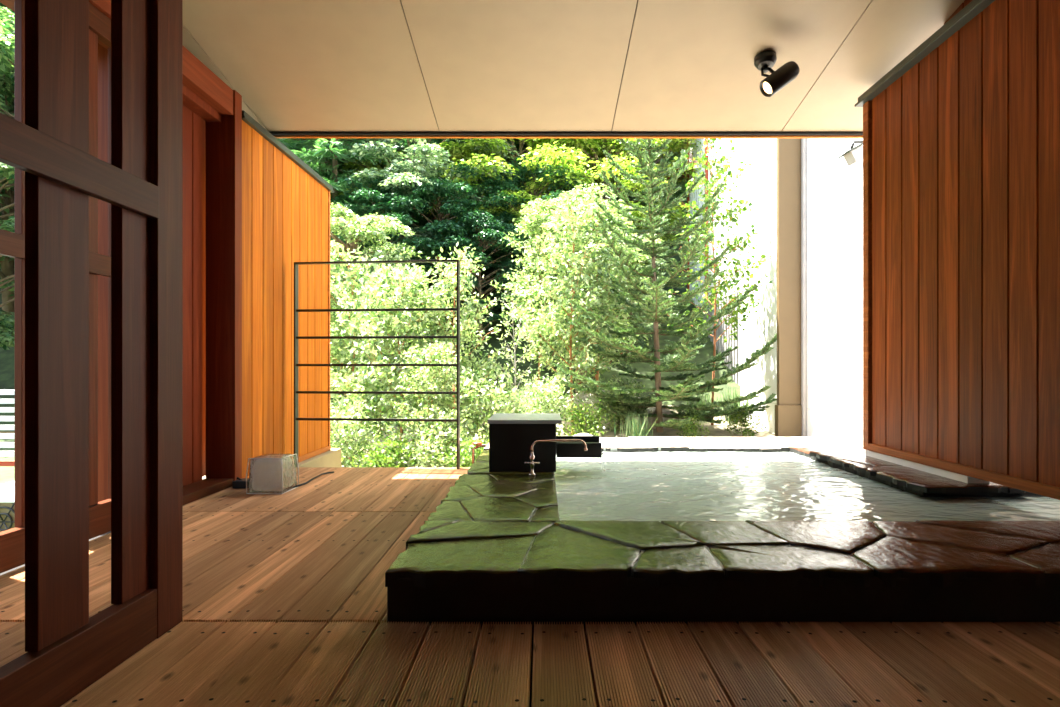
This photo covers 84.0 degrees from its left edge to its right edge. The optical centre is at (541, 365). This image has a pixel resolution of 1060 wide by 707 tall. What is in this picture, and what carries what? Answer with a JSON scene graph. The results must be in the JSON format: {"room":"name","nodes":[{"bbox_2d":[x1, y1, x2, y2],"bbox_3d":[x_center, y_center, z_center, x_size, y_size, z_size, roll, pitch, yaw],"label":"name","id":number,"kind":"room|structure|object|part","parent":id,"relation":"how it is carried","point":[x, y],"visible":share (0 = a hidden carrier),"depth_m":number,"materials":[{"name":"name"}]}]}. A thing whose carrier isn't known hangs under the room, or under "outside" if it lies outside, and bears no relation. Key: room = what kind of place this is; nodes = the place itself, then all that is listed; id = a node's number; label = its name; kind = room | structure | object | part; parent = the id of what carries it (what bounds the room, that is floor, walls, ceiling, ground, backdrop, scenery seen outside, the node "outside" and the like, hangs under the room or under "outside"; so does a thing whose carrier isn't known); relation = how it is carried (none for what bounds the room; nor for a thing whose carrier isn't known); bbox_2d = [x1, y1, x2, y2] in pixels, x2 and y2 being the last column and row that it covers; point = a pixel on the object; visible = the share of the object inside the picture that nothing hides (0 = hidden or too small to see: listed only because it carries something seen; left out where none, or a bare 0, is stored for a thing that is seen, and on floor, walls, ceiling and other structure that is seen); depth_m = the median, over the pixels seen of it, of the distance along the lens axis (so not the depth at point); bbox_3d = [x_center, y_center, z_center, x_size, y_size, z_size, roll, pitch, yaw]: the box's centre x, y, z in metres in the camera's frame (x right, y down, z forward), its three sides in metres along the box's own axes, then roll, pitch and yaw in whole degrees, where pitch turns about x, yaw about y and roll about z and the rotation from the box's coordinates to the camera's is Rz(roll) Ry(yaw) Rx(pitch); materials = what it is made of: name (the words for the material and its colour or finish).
{"room":"spa","nodes":[
{"label":"spa","id":0,"kind":"room"},
{"bbox_2d":[0,0,205,476],"bbox_3d":[-2.350,-0.580,1.320,0.100,2.660,5.840,0,0,0],"label":"wall","id":1,"kind":"structure","parent":0,"point":[203,121],"depth_m":4.00,"materials":[{"name":"red wood"}]},
{"bbox_2d":[98,43,108,501],"bbox_3d":[-2.355,-0.550,3.002,0.530,2.600,0.035,0,0,0],"label":"wall","id":2,"kind":"structure","parent":0,"point":[102,52],"depth_m":2.98,"materials":[{"name":"red wood"}]},
{"bbox_2d":[89,0,340,504],"bbox_3d":[-1.997,0.100,3.385,0.270,3.700,4.170,0,0,0],"label":"wall","id":3,"kind":"structure","parent":0,"point":[286,203],"depth_m":3.83,"materials":[{"name":"orange wood"}]},
{"bbox_2d":[0,0,110,572],"bbox_3d":[-1.963,-0.407,2.330,0.054,2.306,1.260,0,0,0],"label":"lattice door","id":4,"kind":"structure","parent":3,"relation":"in","point":[12,541],"depth_m":2.54,"materials":[{"name":"brown wood"}]},
{"bbox_3d":[-1.948,-0.446,2.330,0.024,0.088,1.036,0,0,0],"label":"rail","id":5,"kind":"part","parent":4,"relation":"part of","materials":[{"name":"brown wood"}]},
{"bbox_3d":[-1.963,0.676,2.330,0.044,0.136,1.036,0,0,0],"label":"rail","id":6,"kind":"part","parent":4,"relation":"part of","materials":[{"name":"brown wood"}]},
{"bbox_3d":[-1.963,-1.510,2.330,0.044,0.100,1.036,0,0,0],"label":"rail","id":7,"kind":"part","parent":4,"relation":"part of","materials":[{"name":"brown wood"}]},
{"bbox_3d":[-2.013,0.725,3.317,0.175,0.049,0.715,0,0,0],"label":"door sill","id":8,"kind":"part","parent":3,"relation":"part of","materials":[{"name":"brown wood"}]},
{"bbox_3d":[-2.007,-0.487,3.717,0.185,2.475,0.085,0,0,0],"label":"post","id":9,"kind":"part","parent":3,"relation":"part of","materials":[{"name":"red wood"}]},
{"bbox_3d":[-1.945,0.742,4.555,0.060,0.040,1.580,0,0,0],"label":"rail","id":10,"kind":"part","parent":3,"relation":"part of","materials":[{"name":"brown wood"}]},
{"bbox_3d":[-1.980,-0.415,5.330,0.120,2.340,0.030,0,0,0],"label":"trim","id":11,"kind":"part","parent":3,"relation":"part of","materials":[{"name":"brown wood"}]},
{"bbox_2d":[270,132,862,135],"bbox_3d":[-0.095,-1.692,4.287,5.510,0.016,0.034,0,0,0],"label":"trim","id":12,"kind":"structure","parent":3,"relation":"attached to","point":[272,133],"depth_m":4.27,"materials":[{"name":"wood"}]},
{"bbox_2d":[274,136,862,137],"bbox_3d":[-0.095,-1.775,4.320,5.510,0.202,0.030,0,0,0],"label":"trim","id":13,"kind":"structure","parent":3,"relation":"attached to","point":[274,136],"depth_m":4.30,"materials":[{"name":"brown wood"}]},
{"bbox_2d":[0,467,1059,706],"bbox_3d":[0.300,0.820,1.330,5.200,0.141,6.060,0,0,0],"label":"floor","id":14,"kind":"structure","parent":0,"point":[285,595],"depth_m":1.58,"materials":[{"name":"brown wood"}]},
{"bbox_2d":[0,0,182,706],"bbox_3d":[-1.073,-0.502,0.986,0.054,2.496,1.472,0,0,0],"label":"lattice door","id":15,"kind":"structure","parent":14,"relation":"on","point":[68,651],"depth_m":1.38,"materials":[{"name":"brown wood"}]},
{"bbox_3d":[-1.073,0.676,0.986,0.044,0.136,1.248,0,0,0],"label":"rail","id":16,"kind":"part","parent":15,"relation":"part of","materials":[{"name":"brown wood"}]},
{"bbox_3d":[-1.058,-0.446,0.986,0.024,0.088,1.248,0,0,0],"label":"rail","id":17,"kind":"part","parent":15,"relation":"part of","materials":[{"name":"brown wood"}]},
{"bbox_2d":[232,453,333,493],"bbox_3d":[-1.683,0.642,3.795,0.433,0.219,0.720,0,0,2],"label":"lamp","id":18,"kind":"object","parent":14,"relation":"on","point":[269,473],"visible":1,"depth_m":3.47,"materials":[{"name":"white"}]},
{"bbox_3d":[-1.620,0.640,3.550,0.186,0.204,0.186,0,0,2],"label":"glass","id":19,"kind":"part","parent":18,"relation":"part of","materials":[{"name":"white"}]},
{"bbox_3d":[-1.560,0.718,3.785,0.313,0.065,0.653,0,0,41],"label":"power cord","id":20,"kind":"part","parent":18,"relation":"part of","materials":[{"name":"black rubber"}]},
{"bbox_2d":[294,259,459,468],"bbox_3d":[-1.228,0.037,4.365,1.251,1.626,0.050,0,0,5],"label":"railing","id":21,"kind":"object","parent":14,"relation":"on","point":[297,310],"visible":0.9,"depth_m":4.38,"materials":[{"name":"metal"}]},
{"bbox_3d":[-1.845,0.037,4.420,0.012,1.625,0.050,0,0,5],"label":"post","id":22,"kind":"part","parent":21,"relation":"part of","materials":[{"name":"metal"}]},
{"bbox_3d":[-0.612,0.037,4.310,0.014,1.625,0.050,0,0,5],"label":"post","id":23,"kind":"part","parent":21,"relation":"part of","materials":[{"name":"metal"}]},
{"bbox_2d":[385,436,1059,637],"bbox_3d":[1.321,0.971,3.352,3.571,0.759,3.259,0,0,0],"label":"bathtub surround","id":24,"kind":"object","parent":14,"relation":"on","point":[497,548],"visible":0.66,"depth_m":1.77,"materials":[{"name":"stone"}]},
{"bbox_2d":[472,442,487,463],"bbox_3d":[-0.455,0.844,4.530,0.170,0.512,0.079,0,0,0],"label":"tap","id":25,"kind":"object","parent":24,"relation":"attached to","point":[478,444],"visible":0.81,"depth_m":4.54,"materials":[{"name":"orange metal"}]},
{"bbox_2d":[488,413,561,471],"bbox_3d":[-0.098,0.453,3.560,0.419,0.295,0.470,0,0,0],"label":"box","id":26,"kind":"object","parent":24,"relation":"on","point":[511,435],"visible":1,"depth_m":3.33,"materials":[{"name":"wood"}]},
{"bbox_3d":[-0.098,0.316,3.560,0.419,0.021,0.470,0,0,0],"label":"lid","id":27,"kind":"part","parent":26,"relation":"part of","materials":[{"name":"grey stone"}]},
{"bbox_2d":[556,436,601,457],"bbox_3d":[0.220,0.482,3.535,0.270,0.095,0.270,0,0,0],"label":"trough","id":28,"kind":"object","parent":26,"relation":"attached to","point":[594,447],"visible":0.83,"depth_m":3.40,"materials":[{"name":"black stone"}]},
{"bbox_2d":[524,439,586,474],"bbox_3d":[0.077,0.502,3.250,0.348,0.197,0.083,0,0,0],"label":"tap","id":29,"kind":"object","parent":24,"relation":"on","point":[532,463],"visible":1,"depth_m":3.24,"materials":[{"name":"silver metal"}]},
{"bbox_3d":[-0.055,0.534,3.250,0.064,0.012,0.064,0,0,45],"label":"cross handle","id":30,"kind":"part","parent":29,"relation":"part of","materials":[{"name":"silver metal"}]},
{"bbox_3d":[0.094,0.439,3.250,0.312,0.072,0.018,0,0,0],"label":"spout","id":31,"kind":"part","parent":29,"relation":"part of","materials":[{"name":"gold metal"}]},
{"bbox_2d":[554,452,1059,521],"bbox_3d":[1.410,0.636,3.320,2.680,0.007,2.080,0,0,0],"label":"water","id":32,"kind":"object","parent":24,"relation":"in","point":[633,486],"visible":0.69,"depth_m":2.91,"materials":[{"name":"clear liquid"}]},
{"bbox_2d":[602,452,604,470],"bbox_3d":[0.359,0.562,3.489,0.027,0.112,0.072,0,0,0],"label":"water stream","id":33,"kind":"object","parent":32,"relation":"on","point":[603,455],"visible":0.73,"depth_m":3.46,"materials":[{"name":"liquid"}]},
{"bbox_2d":[809,451,1030,493],"bbox_3d":[2.062,0.582,3.360,0.559,0.033,1.196,0,0,0],"label":"stone ledge","id":34,"kind":"object","parent":24,"relation":"on","point":[912,478],"visible":0.59,"depth_m":3.05,"materials":[{"name":"stone"}]},
{"bbox_2d":[183,0,963,131],"bbox_3d":[-0.095,-2.344,1.305,5.510,1.293,6.010,0,0,0],"label":"ceiling","id":35,"kind":"structure","parent":0,"point":[294,65],"depth_m":3.54,"materials":[{"name":"paint"}]},
{"bbox_2d":[754,50,799,96],"bbox_3d":[1.368,-1.700,3.451,0.227,0.300,0.245,0,0,0],"label":"ceiling spotlight","id":36,"kind":"object","parent":35,"relation":"attached to","point":[764,61],"visible":1,"depth_m":3.37,"materials":[{"name":"black metal"}]},
{"bbox_3d":[1.330,-1.814,3.509,0.128,0.073,0.129,0,0,0],"label":"mounting plate","id":37,"kind":"part","parent":36,"relation":"part of","materials":[{"name":"black metal"}]},
{"bbox_3d":[1.300,-1.600,3.381,0.050,0.062,0.072,0,0,0],"label":"bulb","id":38,"kind":"part","parent":36,"relation":"part of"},
{"bbox_2d":[865,450,989,483],"bbox_3d":[2.106,0.552,3.290,0.108,0.044,0.900,0,0,0],"label":"curb","id":39,"kind":"object","parent":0,"point":[921,467],"visible":0.63,"depth_m":3.14,"materials":[{"name":"stone"}]},
{"bbox_2d":[855,0,1059,499],"bbox_3d":[2.107,-0.598,1.100,0.185,2.255,5.400,0,0,0],"label":"wall","id":40,"kind":"structure","parent":0,"point":[961,137],"depth_m":2.85,"materials":[{"name":"brown wood"}]},
{"bbox_3d":[2.110,-0.570,3.734,0.120,2.200,0.062,0,0,0],"label":"trim","id":41,"kind":"part","parent":40,"relation":"part of","materials":[{"name":"brown wood"}]},
{"bbox_3d":[2.103,0.508,1.052,0.115,0.044,5.303,0,0,0],"label":"rail","id":42,"kind":"part","parent":40,"relation":"part of","materials":[{"name":"brown wood"}]},
{"bbox_2d":[944,0,972,23],"bbox_3d":[2.241,-2.050,0.858,0.042,1.200,4.805,0,0,0],"label":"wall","id":43,"kind":"structure","parent":0,"point":[966,2],"depth_m":3.12,"materials":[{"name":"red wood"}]},
{"label":"outside","id":44,"kind":"structure","parent":0,"visible":0},
{"bbox_2d":[202,405,774,478],"bbox_3d":[2.400,0.908,7.025,13.200,0.804,3.950,0,0,0],"label":"ground","id":45,"kind":"structure","parent":44,"point":[716,430],"depth_m":7.46,"materials":[{"name":"soil"}]},
{"bbox_2d":[330,396,391,467],"bbox_3d":[-2.085,0.908,6.413,1.102,1.185,1.142,0,0,-4],"label":"shrub","id":46,"kind":"object","parent":45,"relation":"on","point":[349,446],"visible":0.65,"depth_m":6.25,"materials":[{"name":"green plant"}]},
{"bbox_2d":[330,240,429,458],"bbox_3d":[-2.417,-0.052,7.649,2.284,3.066,1.725,0,0,28],"label":"leafy tree","id":47,"kind":"object","parent":45,"relation":"on","point":[337,358],"visible":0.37,"depth_m":7.42,"materials":[{"name":"green plant"}]},
{"bbox_2d":[341,430,430,467],"bbox_3d":[-1.556,1.056,5.909,0.766,0.848,0.884,0,0,33],"label":"shrub","id":48,"kind":"object","parent":45,"relation":"on","point":[391,455],"visible":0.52,"depth_m":5.85,"materials":[{"name":"green plant"}]},
{"bbox_2d":[330,257,465,456],"bbox_3d":[-1.637,0.068,6.855,1.986,2.666,1.500,0,0,-37],"label":"leafy tree","id":49,"kind":"object","parent":45,"relation":"on","point":[402,326],"visible":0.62,"depth_m":6.72,"materials":[{"name":"green plant"}]},
{"bbox_2d":[400,407,402,467],"bbox_3d":[-1.527,0.975,6.401,0.037,1.050,0.027,0,0,0],"label":"stake","id":50,"kind":"object","parent":45,"relation":"on","point":[401,427],"visible":0.13,"depth_m":6.39,"materials":[{"name":"orange wood"}]},
{"bbox_2d":[374,339,472,467],"bbox_3d":[-1.205,0.548,6.181,0.930,1.653,1.232,0,0,-42],"label":"leafy tree","id":51,"kind":"object","parent":45,"relation":"on","point":[428,385],"visible":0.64,"depth_m":6.10,"materials":[{"name":"green plant"}]},
{"bbox_2d":[374,403,485,467],"bbox_3d":[-0.980,0.897,5.807,0.991,1.066,1.030,0,0,-38],"label":"shrub","id":52,"kind":"object","parent":45,"relation":"on","point":[450,435],"visible":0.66,"depth_m":5.79,"materials":[{"name":"green plant"}]},
{"bbox_2d":[396,242,508,430],"bbox_3d":[-1.114,-0.022,7.159,1.400,2.826,1.231,0,0,3],"label":"leafy tree","id":53,"kind":"object","parent":45,"relation":"on","point":[466,323],"visible":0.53,"depth_m":7.01,"materials":[{"name":"green plant"}]},
{"bbox_2d":[452,386,454,427],"bbox_3d":[-0.962,0.850,6.401,0.037,1.300,0.027,0,0,0],"label":"stake","id":54,"kind":"object","parent":45,"relation":"on","point":[453,386],"visible":0.02,"depth_m":6.39,"materials":[{"name":"orange wood"}]},
{"bbox_2d":[428,431,488,467],"bbox_3d":[-0.672,0.983,5.617,0.786,0.754,0.681,0,0,-38],"label":"shrub","id":55,"kind":"object","parent":45,"relation":"on","point":[468,457],"visible":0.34,"depth_m":5.54,"materials":[{"name":"green plant"}]},
{"bbox_2d":[434,364,559,459],"bbox_3d":[-0.704,0.680,6.734,1.322,1.422,1.370,0,0,-28],"label":"shrub","id":56,"kind":"object","parent":45,"relation":"on","point":[477,422],"visible":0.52,"depth_m":6.49,"materials":[{"name":"green plant"}]},
{"bbox_2d":[476,383,528,434],"bbox_3d":[-0.507,0.679,7.585,0.851,0.942,0.983,0,0,41],"label":"shrub","id":57,"kind":"object","parent":45,"relation":"on","point":[511,408],"visible":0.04,"depth_m":7.55,"materials":[{"name":"green plant"}]},
{"bbox_2d":[494,299,538,412],"bbox_3d":[-0.263,0.178,6.772,0.576,1.925,0.566,0,0,-23],"label":"sapling","id":58,"kind":"object","parent":45,"relation":"on","point":[518,343],"visible":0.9,"depth_m":6.79,"materials":[{"name":"green plant"}]},
{"bbox_2d":[511,373,584,435],"bbox_3d":[0.122,0.598,7.392,0.992,1.066,1.028,0,0,13],"label":"shrub","id":59,"kind":"object","parent":45,"relation":"on","point":[546,395],"visible":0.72,"depth_m":7.23,"materials":[{"name":"green plant"}]},
{"bbox_2d":[512,188,629,434],"bbox_3d":[0.428,-0.618,8.156,1.641,3.504,1.995,0,0,0],"label":"leafy tree","id":60,"kind":"object","parent":45,"relation":"on","point":[573,232],"visible":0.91,"depth_m":7.83,"materials":[{"name":"green plant"}]},
{"bbox_2d":[573,433,591,435],"bbox_3d":[0.464,0.852,6.390,0.433,0.236,0.321,0,0,0],"label":"rock","id":61,"kind":"object","parent":45,"relation":"on","point":[580,434],"visible":0.09,"depth_m":6.39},
{"bbox_2d":[554,397,615,435],"bbox_3d":[0.539,0.733,6.989,0.681,0.754,0.786,0,0,39],"label":"shrub","id":62,"kind":"object","parent":45,"relation":"on","point":[588,416],"visible":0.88,"depth_m":6.95,"materials":[{"name":"green plant"}]},
{"bbox_2d":[549,202,651,386],"bbox_3d":[0.900,-0.641,8.642,1.490,3.421,1.695,0,0,27],"label":"leafy tree","id":63,"kind":"object","parent":45,"relation":"on","point":[598,222],"visible":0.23,"depth_m":8.46,"materials":[{"name":"green plant"}]},
{"bbox_2d":[562,390,655,431],"bbox_3d":[0.938,0.713,8.386,1.380,0.787,0.908,0,0,0],"label":"shrub","id":64,"kind":"object","parent":45,"relation":"on","point":[582,395],"visible":0.07,"depth_m":8.11,"materials":[{"name":"plant"}]},
{"bbox_2d":[584,375,652,432],"bbox_3d":[0.956,0.587,7.682,0.914,0.948,0.882,0,0,-26],"label":"shrub","id":65,"kind":"object","parent":45,"relation":"on","point":[626,408],"visible":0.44,"depth_m":7.60,"materials":[{"name":"green plant"}]},
{"bbox_2d":[614,412,655,437],"bbox_3d":[1.088,0.694,6.920,0.502,0.383,0.395,0,0,0],"label":"grass tuft","id":66,"kind":"object","parent":45,"relation":"on","point":[636,429],"visible":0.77,"depth_m":6.85,"materials":[{"name":"green plant"}]},
{"bbox_2d":[621,408,683,428],"bbox_3d":[1.482,0.782,7.900,0.879,0.449,0.800,0,0,0],"label":"rock","id":67,"kind":"object","parent":45,"relation":"on","point":[651,420],"visible":0.17,"depth_m":7.56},
{"bbox_2d":[552,138,776,432],"bbox_3d":[1.548,-1.191,7.408,2.922,4.486,2.234,0,0,-6],"label":"spruce tree","id":68,"kind":"object","parent":45,"relation":"on","point":[685,390],"visible":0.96,"depth_m":7.09,"materials":[{"name":"green plant"}]},
{"bbox_2d":[673,413,709,436],"bbox_3d":[1.746,0.748,6.912,0.383,0.424,0.442,0,0,-27],"label":"shrub","id":69,"kind":"object","parent":45,"relation":"on","point":[691,425],"visible":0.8,"depth_m":6.87,"materials":[{"name":"green plant"}]},
{"bbox_2d":[686,392,717,423],"bbox_3d":[2.219,0.540,8.195,0.484,0.543,0.452,0,0,0],"label":"grass tuft","id":70,"kind":"object","parent":45,"relation":"on","point":[707,394],"visible":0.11,"depth_m":8.17,"materials":[{"name":"green plant"}]},
{"bbox_2d":[658,138,772,424],"bbox_3d":[2.329,-1.076,7.810,1.527,4.123,1.547,0,0,0],"label":"birch tree","id":71,"kind":"object","parent":45,"relation":"on","point":[709,186],"visible":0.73,"depth_m":7.80,"materials":[{"name":"green plant"}]},
{"bbox_2d":[707,383,750,426],"bbox_3d":[2.534,0.514,7.908,0.634,0.602,0.544,0,0,26],"label":"grass tuft","id":72,"kind":"object","parent":45,"relation":"on","point":[727,395],"visible":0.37,"depth_m":7.86,"materials":[{"name":"green plant"}]},
{"bbox_2d":[719,402,769,436],"bbox_3d":[2.450,0.707,7.218,0.589,0.566,0.512,0,0,39],"label":"shrub","id":73,"kind":"object","parent":45,"relation":"on","point":[741,418],"visible":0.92,"depth_m":7.17,"materials":[{"name":"green plant"}]},
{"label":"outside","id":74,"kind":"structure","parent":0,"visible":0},
{"bbox_2d":[0,180,740,431],"bbox_3d":[-1.000,-9.521,22.500,50.000,21.100,27.000,0,0,0],"label":"hillside","id":75,"kind":"structure","parent":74,"point":[7,357],"depth_m":10.69,"materials":[{"name":"plant"}]},
{"bbox_2d":[0,6,14,329],"bbox_3d":[-11.306,-4.114,12.408,5.710,7.392,6.132,0,0,28],"label":"tree","id":76,"kind":"object","parent":75,"relation":"on","point":[7,264],"visible":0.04,"depth_m":12.38,"materials":[{"name":"green plant"}]},
{"bbox_2d":[0,162,14,349],"bbox_3d":[-9.084,-1.740,9.437,4.068,5.267,4.369,0,0,35],"label":"tree","id":77,"kind":"object","parent":75,"relation":"on","point":[7,321],"visible":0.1,"depth_m":9.63,"materials":[{"name":"green plant"}]},
{"bbox_2d":[0,25,14,190],"bbox_3d":[-9.199,-3.791,12.091,5.597,7.246,6.011,0,0,24],"label":"tree","id":78,"kind":"object","parent":75,"relation":"on","point":[7,45],"visible":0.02,"depth_m":10.34,"materials":[{"name":"green plant"}]},
{"bbox_2d":[0,18,14,207],"bbox_3d":[-12.684,-4.127,11.935,6.203,7.826,6.407,0,0,29],"label":"tree","id":79,"kind":"object","parent":75,"relation":"on","point":[2,190],"visible":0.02,"depth_m":12.40,"materials":[{"name":"green plant"}]},
{"bbox_2d":[0,2,14,219],"bbox_3d":[-14.686,-6.260,14.841,6.614,8.079,6.404,0,0,-30],"label":"tree","id":80,"kind":"object","parent":75,"relation":"on","point":[0,2],"visible":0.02,"depth_m":14.88,"materials":[{"name":"green plant"}]},
{"bbox_2d":[277,138,383,252],"bbox_3d":[-5.240,-5.761,13.103,4.498,9.266,5.080,0,0,-44],"label":"conifer tree","id":81,"kind":"object","parent":75,"relation":"on","point":[294,144],"visible":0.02,"depth_m":11.94,"materials":[{"name":"green plant"}]},
{"bbox_2d":[288,138,424,307],"bbox_3d":[-4.048,-3.858,11.700,3.642,6.642,3.224,0,0,17],"label":"leafy tree","id":82,"kind":"object","parent":75,"relation":"on","point":[318,165],"visible":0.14,"depth_m":11.20,"materials":[{"name":"green plant"}]},
{"bbox_2d":[284,138,449,202],"bbox_3d":[-4.488,-4.223,13.733,4.343,5.216,4.494,0,0,41],"label":"tree","id":83,"kind":"object","parent":75,"relation":"on","point":[388,141],"visible":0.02,"depth_m":12.69,"materials":[{"name":"green plant"}]},
{"bbox_2d":[330,203,424,403],"bbox_3d":[-3.043,-0.851,9.589,2.303,3.414,2.458,0,0,-22],"label":"leafy tree","id":84,"kind":"object","parent":75,"relation":"on","point":[361,228],"visible":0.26,"depth_m":9.25,"materials":[{"name":"green plant"}]},
{"bbox_2d":[331,242,426,398],"bbox_3d":[-2.683,-0.324,9.272,1.895,3.329,1.559,0,0,21],"label":"leafy tree","id":85,"kind":"object","parent":75,"relation":"on","point":[390,254],"visible":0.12,"depth_m":9.14,"materials":[{"name":"green plant"}]},
{"bbox_2d":[330,175,446,299],"bbox_3d":[-3.016,-1.958,11.150,2.578,3.149,2.496,0,0,-42],"label":"tree","id":86,"kind":"object","parent":75,"relation":"on","point":[357,197],"visible":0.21,"depth_m":10.77,"materials":[{"name":"green plant"}]},
{"bbox_2d":[330,146,457,257],"bbox_3d":[-3.405,-3.061,13.038,3.435,3.526,3.534,0,0,45],"label":"tree","id":87,"kind":"object","parent":75,"relation":"on","point":[356,165],"visible":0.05,"depth_m":12.17,"materials":[{"name":"green plant"}]},
{"bbox_2d":[303,138,518,300],"bbox_3d":[-2.688,-3.435,12.261,4.366,5.067,4.219,0,0,-21],"label":"tree","id":88,"kind":"object","parent":75,"relation":"on","point":[411,161],"visible":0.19,"depth_m":11.01,"materials":[{"name":"green plant"}]},
{"bbox_2d":[365,163,509,329],"bbox_3d":[-2.088,-2.193,11.645,2.795,3.526,2.887,0,0,40],"label":"tree","id":89,"kind":"object","parent":75,"relation":"on","point":[442,189],"visible":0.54,"depth_m":10.78,"materials":[{"name":"green plant"}]},
{"bbox_2d":[384,138,542,294],"bbox_3d":[-1.681,-3.776,13.684,3.936,4.965,4.065,0,0,-30],"label":"tree","id":90,"kind":"object","parent":75,"relation":"on","point":[404,141],"visible":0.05,"depth_m":12.32,"materials":[{"name":"green plant"}]},
{"bbox_2d":[416,205,531,346],"bbox_3d":[-1.243,-1.628,11.164,2.235,2.820,2.309,0,0,-19],"label":"tree","id":91,"kind":"object","parent":75,"relation":"on","point":[474,219],"visible":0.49,"depth_m":10.95,"materials":[{"name":"green plant"}]},
{"bbox_2d":[417,138,620,308],"bbox_3d":[-0.507,-3.377,12.810,4.520,4.640,4.650,0,0,3],"label":"tree","id":92,"kind":"object","parent":75,"relation":"on","point":[457,156],"visible":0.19,"depth_m":11.54,"materials":[{"name":"green plant"}]},
{"bbox_2d":[466,154,598,298],"bbox_3d":[-0.167,-2.466,11.914,2.821,3.445,2.731,0,0,26],"label":"tree","id":93,"kind":"object","parent":75,"relation":"on","point":[513,186],"visible":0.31,"depth_m":11.56,"materials":[{"name":"green plant"}]},
{"bbox_2d":[491,205,574,379],"bbox_3d":[-0.119,-1.123,9.692,1.444,3.083,1.755,0,0,31],"label":"leafy tree","id":94,"kind":"object","parent":75,"relation":"on","point":[533,236],"visible":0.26,"depth_m":9.64,"materials":[{"name":"green plant"}]},
{"bbox_2d":[473,139,641,200],"bbox_3d":[0.539,-5.057,14.902,5.258,5.397,5.409,0,0,13],"label":"tree","id":95,"kind":"object","parent":75,"relation":"on","point":[601,154],"visible":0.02,"depth_m":13.89,"materials":[{"name":"green plant"}]},
{"bbox_2d":[506,183,657,392],"bbox_3d":[0.568,-1.054,9.256,2.429,3.374,2.276,0,0,3],"label":"leafy tree","id":96,"kind":"object","parent":75,"relation":"on","point":[539,222],"visible":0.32,"depth_m":8.99,"materials":[{"name":"green plant"}]},
{"bbox_2d":[516,138,700,300],"bbox_3d":[1.343,-3.245,12.926,4.273,4.386,4.396,0,0,20],"label":"tree","id":97,"kind":"object","parent":75,"relation":"on","point":[594,144],"visible":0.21,"depth_m":12.21,"materials":[{"name":"green plant"}]},
{"bbox_2d":[587,226,673,353],"bbox_3d":[1.513,-1.241,10.839,1.680,2.490,1.793,0,0,44],"label":"leafy tree","id":98,"kind":"object","parent":75,"relation":"on","point":[659,239],"visible":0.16,"depth_m":10.66,"materials":[{"name":"green plant"}]},
{"bbox_2d":[586,141,683,190],"bbox_3d":[1.890,-6.562,16.320,5.914,6.070,6.084,0,0,-3],"label":"tree","id":99,"kind":"object","parent":75,"relation":"on","point":[679,151],"visible":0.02,"depth_m":15.90,"materials":[{"name":"green plant"}]},
{"bbox_2d":[600,138,688,219],"bbox_3d":[2.439,-5.564,14.582,5.290,6.848,5.681,0,0,36],"label":"tree","id":100,"kind":"object","parent":75,"relation":"on","point":[683,189],"visible":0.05,"depth_m":13.85,"materials":[{"name":"green plant"}]},
{"bbox_2d":[667,138,740,385],"bbox_3d":[3.175,-2.150,11.300,0.650,8.200,4.600,0,0,0],"label":"wall","id":101,"kind":"structure","parent":75,"relation":"on","point":[735,357],"depth_m":10.67,"materials":[{"name":"grey"}]},
{"bbox_3d":[3.280,-3.700,13.175,0.060,5.100,0.050,0,0,0],"label":"corner trim","id":102,"kind":"part","parent":101,"relation":"part of","materials":[{"name":"red paint"}]},
{"bbox_3d":[3.280,-3.700,11.725,0.060,5.100,0.050,0,0,0],"label":"corner trim","id":103,"kind":"part","parent":101,"relation":"part of","materials":[{"name":"red paint"}]},
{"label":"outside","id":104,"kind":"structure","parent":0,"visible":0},
{"bbox_2d":[0,439,14,483],"bbox_3d":[-8.500,1.275,1.500,35.000,0.950,15.000,0,0,0],"label":"yard","id":105,"kind":"structure","parent":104,"point":[7,473],"depth_m":6.50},
{"bbox_2d":[0,390,14,465],"bbox_3d":[-4.550,0.500,5.050,1.740,0.700,0.120,0,0,0],"label":"screen","id":106,"kind":"object","parent":105,"relation":"on","point":[2,392],"visible":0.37,"depth_m":5.00,"materials":[{"name":"white paint"}]},
{"bbox_3d":[-4.550,0.835,5.040,1.740,0.030,0.100,0,0,0],"label":"sill","id":107,"kind":"part","parent":106,"relation":"part of","materials":[{"name":"red paint"}]},
{"bbox_2d":[0,481,14,531],"bbox_3d":[-3.300,1.232,3.930,0.900,0.835,0.700,0,0,0],"label":"air conditioner","id":108,"kind":"object","parent":105,"relation":"on","point":[7,490],"visible":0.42,"depth_m":3.60,"materials":[{"name":"white paint"}]},
{"bbox_3d":[-3.300,0.826,3.930,0.900,0.015,0.700,0,0,0],"label":"lid","id":109,"kind":"part","parent":108,"relation":"part of","materials":[{"name":"white paint"}]},
{"bbox_2d":[0,500,14,530],"bbox_3d":[-3.280,0.950,3.588,0.270,0.270,0.012,0,0,0],"label":"fan grille","id":110,"kind":"object","parent":108,"relation":"attached to","point":[7,507],"depth_m":3.59,"materials":[{"name":"black metal"}]},
{"bbox_3d":[-3.300,1.242,3.910,0.840,0.815,0.620,0,0,0],"label":"casing","id":111,"kind":"part","parent":108,"relation":"part of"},
{"bbox_2d":[741,138,862,436],"bbox_3d":[2.942,-1.750,3.700,0.515,7.400,10.400,0,0,0],"label":"wall","id":112,"kind":"structure","parent":105,"relation":"on","point":[809,219],"depth_m":6.66,"materials":[{"name":"paint"}]},
{"bbox_2d":[839,141,862,165],"bbox_3d":[2.886,-1.978,5.450,0.197,0.218,0.180,0,0,0],"label":"lamp","id":113,"kind":"object","parent":112,"relation":"attached to","point":[855,154],"visible":0.82,"depth_m":5.39,"materials":[{"name":"white metal"}]},
{"bbox_2d":[839,143,862,157],"bbox_3d":[2.869,-1.999,5.450,0.164,0.095,0.180,0,0,0],"label":"hood","id":114,"kind":"object","parent":113,"relation":"attached to","point":[857,150],"depth_m":5.38,"materials":[{"name":"metal"}]}
]}

